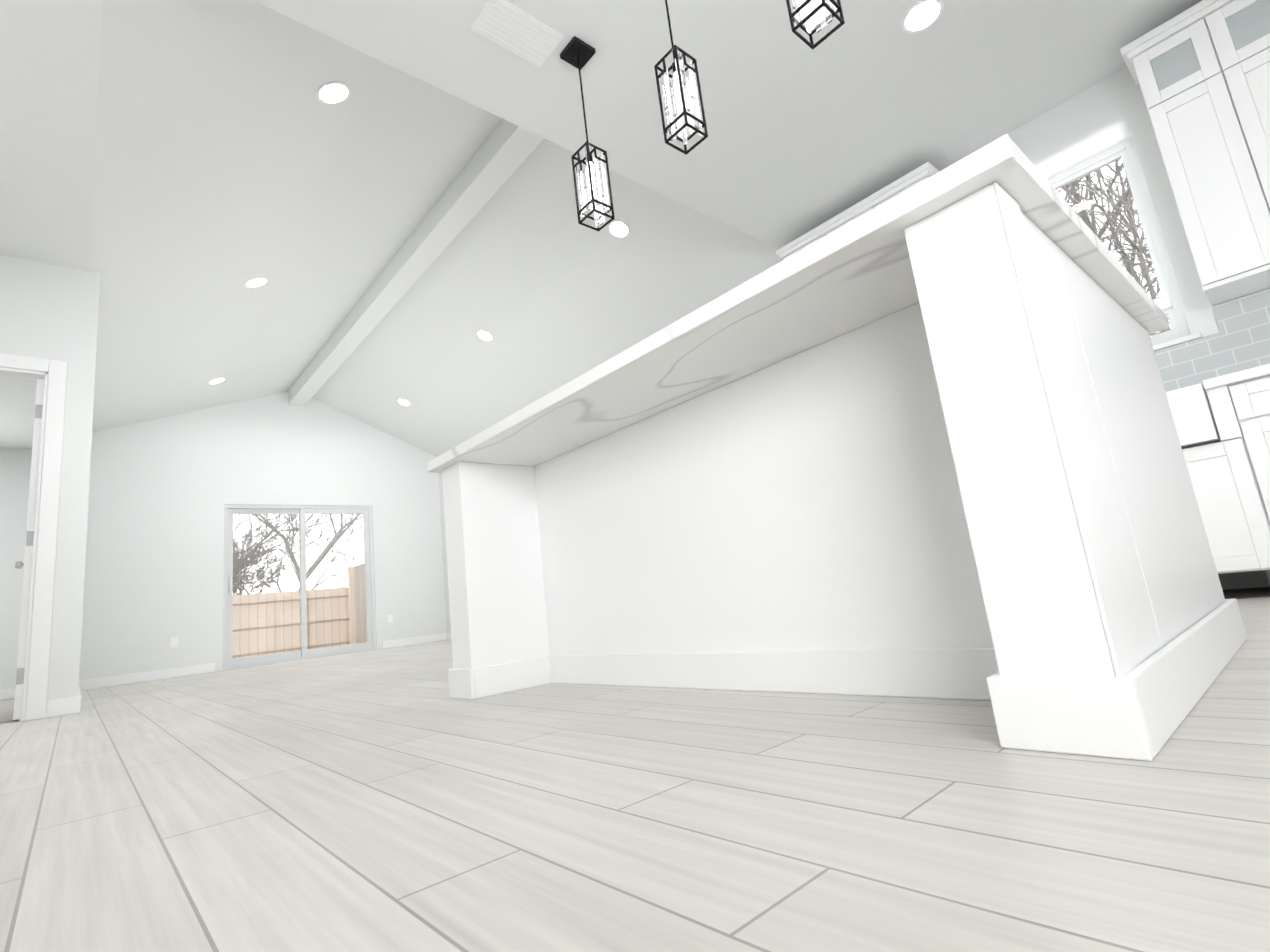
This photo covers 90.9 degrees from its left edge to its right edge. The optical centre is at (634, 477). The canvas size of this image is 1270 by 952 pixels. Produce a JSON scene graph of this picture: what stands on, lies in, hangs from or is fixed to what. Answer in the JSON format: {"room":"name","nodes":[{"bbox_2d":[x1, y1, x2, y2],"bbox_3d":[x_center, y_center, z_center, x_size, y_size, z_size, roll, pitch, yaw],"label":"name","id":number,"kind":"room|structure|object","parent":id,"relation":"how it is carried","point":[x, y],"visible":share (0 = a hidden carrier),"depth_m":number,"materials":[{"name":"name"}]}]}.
{"room":"kitchen","nodes":[
{"label":"kitchen","id":0,"kind":"room"},
{"bbox_2d":[0,698,18,723],"bbox_3d":[-6.172,1.750,3.866,3.810,0.012,3.950,3,-15,-41],"label":"floor","id":1,"kind":"structure","parent":0,"point":[6,710],"depth_m":4.43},
{"bbox_2d":[0,377,36,448],"bbox_3d":[-6.475,-0.859,4.370,3.810,0.120,3.950,3,-15,-41],"label":"ceiling","id":2,"kind":"structure","parent":0,"point":[17,403],"depth_m":5.80,"materials":[{"name":"white paint"}]},
{"bbox_2d":[0,255,76,699],"bbox_3d":[-4.149,-0.017,3.408,1.530,2.830,0.120,3,-15,-41],"label":"wall","id":3,"kind":"structure","parent":0,"point":[37,300],"depth_m":3.94,"materials":[{"name":"white paint"}]},
{"bbox_2d":[13,378,42,719],"bbox_3d":[-3.926,0.459,4.018,0.111,2.056,0.804,3,-15,-41],"label":"bedroom door","id":4,"kind":"structure","parent":3,"relation":"in","point":[26,565],"depth_m":3.74,"materials":[{"name":"white wood"}]},
{"bbox_2d":[0,353,67,721],"bbox_3d":[-3.917,0.313,3.518,0.980,2.175,0.156,3,-15,-41],"label":"door frame","id":5,"kind":"structure","parent":3,"relation":"attached to","point":[36,659],"depth_m":3.76,"materials":[{"name":"white wood"}]},
{"bbox_2d":[51,270,100,698],"bbox_3d":[-4.829,0.374,5.401,0.120,2.970,4.070,3,-15,-41],"label":"wall","id":6,"kind":"structure","parent":0,"point":[68,626],"depth_m":3.89,"materials":[{"name":"white paint"}]},
{"bbox_2d":[46,698,58,715],"bbox_3d":[-4.756,1.779,5.131,0.014,0.088,3.950,3,-15,-41],"label":"baseboard","id":7,"kind":"structure","parent":6,"relation":"attached to","point":[51,703],"depth_m":3.61,"materials":[{"name":"white wood"}]},
{"bbox_2d":[74,681,82,712],"bbox_3d":[-4.611,1.776,5.170,0.014,0.100,4.084,3,-15,-41],"label":"baseboard","id":8,"kind":"structure","parent":6,"relation":"attached to","point":[77,698],"depth_m":3.69,"materials":[{"name":"white wood"}]},
{"bbox_2d":[0,391,446,690],"bbox_3d":[-6.154,0.414,7.172,8.340,3.860,0.250,3,-15,-41],"label":"wall","id":9,"kind":"structure","parent":0,"point":[163,491],"depth_m":7.66,"materials":[{"name":"white paint"}]},
{"bbox_2d":[0,689,14,699],"bbox_3d":[-7.474,2.126,5.295,3.780,0.088,0.014,3,-15,-41],"label":"baseboard","id":10,"kind":"structure","parent":9,"relation":"attached to","point":[6,694],"depth_m":6.30,"materials":[{"name":"white wood"}]},
{"bbox_2d":[80,663,214,689],"bbox_3d":[-5.470,2.240,7.063,1.210,0.100,0.014,3,-15,-41],"label":"baseboard","id":11,"kind":"structure","parent":9,"relation":"attached to","point":[206,668],"depth_m":7.03,"materials":[{"name":"white wood"}]},
{"bbox_2d":[170,637,177,647],"bbox_3d":[-5.357,1.910,7.265,0.072,0.115,0.007,3,-15,-41],"label":"outlet","id":12,"kind":"object","parent":9,"relation":"attached to","point":[174,642],"depth_m":7.26,"materials":[{"name":"white plastic"}]},
{"bbox_2d":[222,504,376,670],"bbox_3d":[-4.428,1.371,8.342,1.832,2.041,0.111,3,-15,-41],"label":"sliding glass door","id":13,"kind":"structure","parent":9,"relation":"in","point":[228,661],"depth_m":8.28,"materials":[{"name":"clear glass"}]},
{"bbox_2d":[387,614,392,622],"bbox_3d":[-3.492,2.011,8.912,0.072,0.115,0.007,3,-15,-41],"label":"outlet","id":14,"kind":"object","parent":9,"relation":"attached to","point":[390,617],"depth_m":8.91,"materials":[{"name":"white plastic"}]},
{"bbox_2d":[382,633,446,647],"bbox_3d":[-3.192,2.364,9.073,0.930,0.100,0.014,3,-15,-41],"label":"baseboard","id":15,"kind":"structure","parent":9,"relation":"attached to","point":[436,637],"depth_m":9.06,"materials":[{"name":"white wood"}]},
{"bbox_2d":[0,0,1201,456],"bbox_3d":[-1.049,-2.336,3.373,5.940,0.980,13.120,3,-15,-41],"label":"ceiling","id":16,"kind":"structure","parent":0,"point":[233,154],"depth_m":3.78,"materials":[{"name":"white paint"}]},
{"bbox_2d":[208,378,225,383],"bbox_3d":[-4.793,-1.110,7.161,0.185,0.071,0.174,-15,-14,38],"label":"recessed light","id":17,"kind":"object","parent":16,"relation":"in","point":[217,380],"depth_m":7.15,"materials":[{"name":"white plastic"}]},
{"bbox_2d":[244,277,268,287],"bbox_3d":[-3.172,-1.638,5.236,0.185,0.071,0.174,-16,-14,41],"label":"recessed light","id":18,"kind":"object","parent":16,"relation":"in","point":[259,281],"depth_m":5.23,"materials":[{"name":"white plastic"}]},
{"bbox_2d":[316,81,350,104],"bbox_3d":[-1.668,-2.128,3.457,0.185,0.071,0.174,-16,-14,41],"label":"recessed light","id":19,"kind":"object","parent":16,"relation":"in","point":[335,92],"depth_m":3.45,"materials":[{"name":"white plastic"}]},
{"bbox_2d":[397,398,410,405],"bbox_3d":[-3.138,-1.025,8.486,0.185,0.076,0.172,-16,-14,41],"label":"recessed light","id":20,"kind":"object","parent":16,"relation":"in","point":[404,402],"depth_m":8.48,"materials":[{"name":"white plastic"}]},
{"bbox_2d":[288,119,543,405],"bbox_3d":[-2.530,-1.838,6.275,0.200,0.205,6.755,3,-15,-41],"label":"ridge beam","id":21,"kind":"structure","parent":16,"relation":"attached to","point":[503,152],"depth_m":5.39,"materials":[{"name":"white paint"}]},
{"bbox_2d":[476,330,492,341],"bbox_3d":[-1.627,-1.540,6.775,0.185,0.076,0.172,-16,-14,41],"label":"recessed light","id":22,"kind":"object","parent":16,"relation":"in","point":[484,335],"depth_m":6.77,"materials":[{"name":"white plastic"}]},
{"bbox_2d":[471,0,563,67],"bbox_3d":[-0.526,-1.999,2.806,0.360,0.009,0.200,3,-15,-41],"label":"ceiling vent","id":23,"kind":"object","parent":16,"relation":"in","point":[505,24],"visible":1,"depth_m":2.79,"materials":[{"name":"white metal"}]},
{"bbox_2d":[560,36,614,230],"bbox_3d":[-0.221,-1.573,2.857,0.120,0.889,0.120,3,-15,-41],"label":"pendant light","id":24,"kind":"object","parent":16,"relation":"hanging from","point":[591,181],"depth_m":2.80,"materials":[{"name":"black metal"}]},
{"bbox_2d":[608,220,629,237],"bbox_3d":[-0.132,-2.034,5.112,0.185,0.076,0.172,-16,-14,41],"label":"recessed light","id":25,"kind":"object","parent":16,"relation":"in","point":[617,228],"depth_m":5.11,"materials":[{"name":"white plastic"}]},
{"bbox_2d":[654,0,707,154],"bbox_3d":[0.143,-1.699,2.423,0.120,0.889,0.120,3,-15,-41],"label":"pendant light","id":26,"kind":"object","parent":16,"relation":"hanging from","point":[681,104],"depth_m":2.35,"materials":[{"name":"black metal"}]},
{"bbox_2d":[786,0,844,49],"bbox_3d":[0.515,-1.822,2.009,0.120,0.889,0.120,3,-15,-41],"label":"pendant light","id":27,"kind":"object","parent":16,"relation":"hanging from","point":[801,8],"depth_m":1.94,"materials":[{"name":"black metal"}]},
{"bbox_2d":[901,0,943,33],"bbox_3d":[1.362,-2.189,2.962,0.185,0.005,0.185,-11,-12,23],"label":"recessed light","id":28,"kind":"object","parent":16,"relation":"in","point":[920,16],"depth_m":2.96,"materials":[{"name":"white plastic"}]},
{"bbox_2d":[0,597,1269,951],"bbox_3d":[-0.751,0.959,2.833,5.940,0.060,13.370,3,-15,-41],"label":"floor","id":29,"kind":"structure","parent":0,"point":[394,799],"depth_m":0.82,"materials":[{"name":"grey wood"}]},
{"bbox_2d":[431,166,1247,760],"bbox_3d":[0.411,0.200,2.093,1.260,0.880,2.122,3,-15,-41],"label":"kitchen island","id":30,"kind":"object","parent":29,"relation":"on","point":[919,440],"depth_m":1.47,"materials":[{"name":"white wood"}]},
{"bbox_2d":[427,134,1169,471],"bbox_3d":[0.359,-0.249,2.179,1.320,0.040,2.170,3,-15,-41],"label":"island countertop","id":31,"kind":"structure","parent":30,"relation":"on","point":[1001,152],"depth_m":1.25,"materials":[{"name":"white stone"}]},
{"bbox_2d":[1182,442,1253,573],"bbox_3d":[2.614,0.214,2.905,0.617,0.651,0.623,3,-15,-41],"label":"base cabinet","id":32,"kind":"object","parent":29,"relation":"on","point":[1222,523],"depth_m":2.63,"materials":[{"name":"white wood"}]},
{"bbox_2d":[1206,376,1269,583],"bbox_3d":[2.921,-0.001,2.571,0.617,0.876,0.604,3,-15,-41],"label":"base cabinet","id":33,"kind":"object","parent":29,"relation":"on","point":[1229,473],"depth_m":2.56,"materials":[{"name":"white wood"}]},
{"bbox_2d":[1202,364,1269,389],"bbox_3d":[2.995,-0.494,2.496,0.645,0.040,1.032,3,-15,-41],"label":"countertop","id":34,"kind":"structure","parent":33,"relation":"on","point":[1264,370],"depth_m":2.58,"materials":[{"name":"white stone"}]},
{"bbox_2d":[1166,383,1220,448],"bbox_3d":[2.309,-0.175,3.118,0.513,0.243,0.898,3,-15,-41],"label":"farmhouse sink","id":35,"kind":"object","parent":34,"relation":"in","point":[1193,416],"visible":0.06,"depth_m":2.67,"materials":[{"name":"white ceramic"}]},
{"bbox_2d":[438,67,1269,632],"bbox_3d":[1.257,-0.401,5.043,0.120,2.970,13.370,3,-15,-41],"label":"wall","id":36,"kind":"structure","parent":0,"point":[1092,119],"depth_m":3.44,"materials":[{"name":"white paint"}]},
{"bbox_2d":[446,633,450,639],"bbox_3d":[-0.596,1.646,6.915,0.014,0.100,6.848,3,-15,-41],"label":"baseboard","id":37,"kind":"structure","parent":36,"relation":"attached to","point":[448,635],"depth_m":9.34,"materials":[{"name":"white wood"}]},
{"bbox_2d":[776,162,939,259],"bbox_3d":[1.648,-1.179,4.292,0.345,1.342,1.159,3,-15,-41],"label":"upper cabinet","id":38,"kind":"object","parent":36,"relation":"attached to","point":[916,176],"visible":0.15,"depth_m":4.23,"materials":[{"name":"white wood"}]},
{"bbox_2d":[1045,134,1201,350],"bbox_3d":[2.520,-1.195,3.619,0.106,1.203,0.910,3,-15,-41],"label":"kitchen window","id":39,"kind":"structure","parent":36,"relation":"in","point":[1169,302],"depth_m":3.38,"materials":[{"name":"white plastic"}]},
{"bbox_2d":[1124,0,1269,303],"bbox_3d":[2.806,-1.552,3.023,0.317,1.285,0.340,3,-15,-41],"label":"upper cabinet","id":40,"kind":"object","parent":36,"relation":"attached to","point":[1200,72],"depth_m":2.92,"materials":[{"name":"white wood"}]},
{"bbox_2d":[1154,288,1269,391],"bbox_3d":[2.837,-0.606,3.164,0.008,0.465,4.050,3,-15,-41],"label":"backsplash","id":41,"kind":"structure","parent":36,"relation":"attached to","point":[1240,341],"depth_m":3.08,"materials":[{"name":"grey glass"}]},
{"bbox_2d":[1223,587,1269,598],"bbox_3d":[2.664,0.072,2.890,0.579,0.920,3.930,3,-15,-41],"label":"baseboard","id":42,"kind":"structure","parent":36,"relation":"attached to","point":[1258,592],"depth_m":2.76,"materials":[{"name":"grey"}]},
{"bbox_2d":[1224,0,1269,131],"bbox_3d":[3.022,-1.623,2.783,0.317,1.285,0.565,3,-15,-41],"label":"upper cabinet","id":43,"kind":"object","parent":36,"relation":"attached to","point":[1250,18],"depth_m":2.82,"materials":[{"name":"white wood"}]},
{"label":"outside","id":44,"kind":"structure","parent":0,"visible":0},
{"bbox_3d":[-4.304,2.480,8.049,55.000,0.060,60.000,3,-15,-41],"label":"ground","id":45,"kind":"structure","parent":44,"visible":0},
{"bbox_2d":[233,540,287,594],"bbox_3d":[-7.517,2.345,11.983,1.468,2.456,1.686,3,-15,-41],"label":"tree","id":46,"kind":"object","parent":45,"relation":"on","point":[244,572],"depth_m":12.14,"materials":[{"name":"grey plant"}]},
{"bbox_2d":[233,526,287,594],"bbox_3d":[-8.123,2.358,12.550,2.342,2.777,2.696,3,-15,-41],"label":"tree","id":47,"kind":"object","parent":45,"relation":"on","point":[254,545],"depth_m":12.98,"materials":[{"name":"grey plant"}]},
{"bbox_2d":[233,514,321,573],"bbox_3d":[-8.645,1.968,13.579,3.358,4.051,2.448,3,-15,-41],"label":"tree","id":48,"kind":"object","parent":45,"relation":"on","point":[265,517],"depth_m":14.16,"materials":[{"name":"grey plant"}]},
{"bbox_2d":[233,514,340,580],"bbox_3d":[-9.151,1.785,13.450,5.468,4.476,3.927,3,-15,-41],"label":"tree","id":49,"kind":"object","parent":45,"relation":"on","point":[276,528],"depth_m":14.15,"materials":[{"name":"grey plant"}]},
{"bbox_2d":[233,514,363,591],"bbox_3d":[-7.038,2.129,13.364,3.007,3.288,2.153,3,-15,-41],"label":"tree","id":50,"kind":"object","parent":45,"relation":"on","point":[291,516],"depth_m":13.27,"materials":[{"name":"grey plant"}]},
{"bbox_2d":[232,563,366,658],"bbox_3d":[-9.739,2.037,7.027,13.470,1.650,3.020,3,-15,-41],"label":"fence","id":51,"kind":"object","parent":45,"relation":"on","point":[261,601],"depth_m":11.86,"materials":[{"name":"brown wood"}]},
{"bbox_2d":[253,514,362,579],"bbox_3d":[-8.234,1.310,16.475,7.187,6.329,5.005,3,-15,-41],"label":"tree","id":52,"kind":"object","parent":45,"relation":"on","point":[317,559],"depth_m":16.23,"materials":[{"name":"grey plant"}]},
{"bbox_2d":[1061,159,1137,276],"bbox_3d":[5.450,-2.267,7.438,5.632,6.813,4.465,3,-15,-41],"label":"tree","id":53,"kind":"object","parent":45,"relation":"on","point":[1092,226],"depth_m":7.17,"materials":[{"name":"grey plant"}]},
{"bbox_2d":[1059,176,1155,288],"bbox_3d":[3.589,-1.305,7.969,4.495,5.558,5.889,3,-15,-41],"label":"tree","id":54,"kind":"object","parent":45,"relation":"on","point":[1076,183],"depth_m":6.55,"materials":[{"name":"grey plant"}]},
{"bbox_2d":[1058,162,1159,298],"bbox_3d":[5.408,-1.284,7.053,5.028,4.755,3.658,3,-15,-41],"label":"tree","id":55,"kind":"object","parent":45,"relation":"on","point":[1082,204],"depth_m":5.98,"materials":[{"name":"grey plant"}]},
{"bbox_2d":[1062,169,1171,332],"bbox_3d":[6.823,-1.799,7.712,5.975,5.697,2.855,-4,-11,-11],"label":"tree","id":56,"kind":"object","parent":45,"relation":"on","point":[1136,247],"depth_m":6.82,"materials":[{"name":"grey plant"}]},
{"bbox_2d":[1095,177,1151,270],"bbox_3d":[7.064,-1.707,6.785,3.645,5.110,6.531,3,-15,-41],"label":"tree","id":57,"kind":"object","parent":45,"relation":"on","point":[1143,249],"depth_m":7.12,"materials":[{"name":"grey plant"}]},
{"bbox_2d":[1089,179,1168,335],"bbox_3d":[7.546,-2.883,6.750,6.048,7.286,6.226,3,-15,-41],"label":"tree","id":58,"kind":"object","parent":45,"relation":"on","point":[1123,245],"depth_m":7.58,"materials":[{"name":"grey plant"}]}
]}

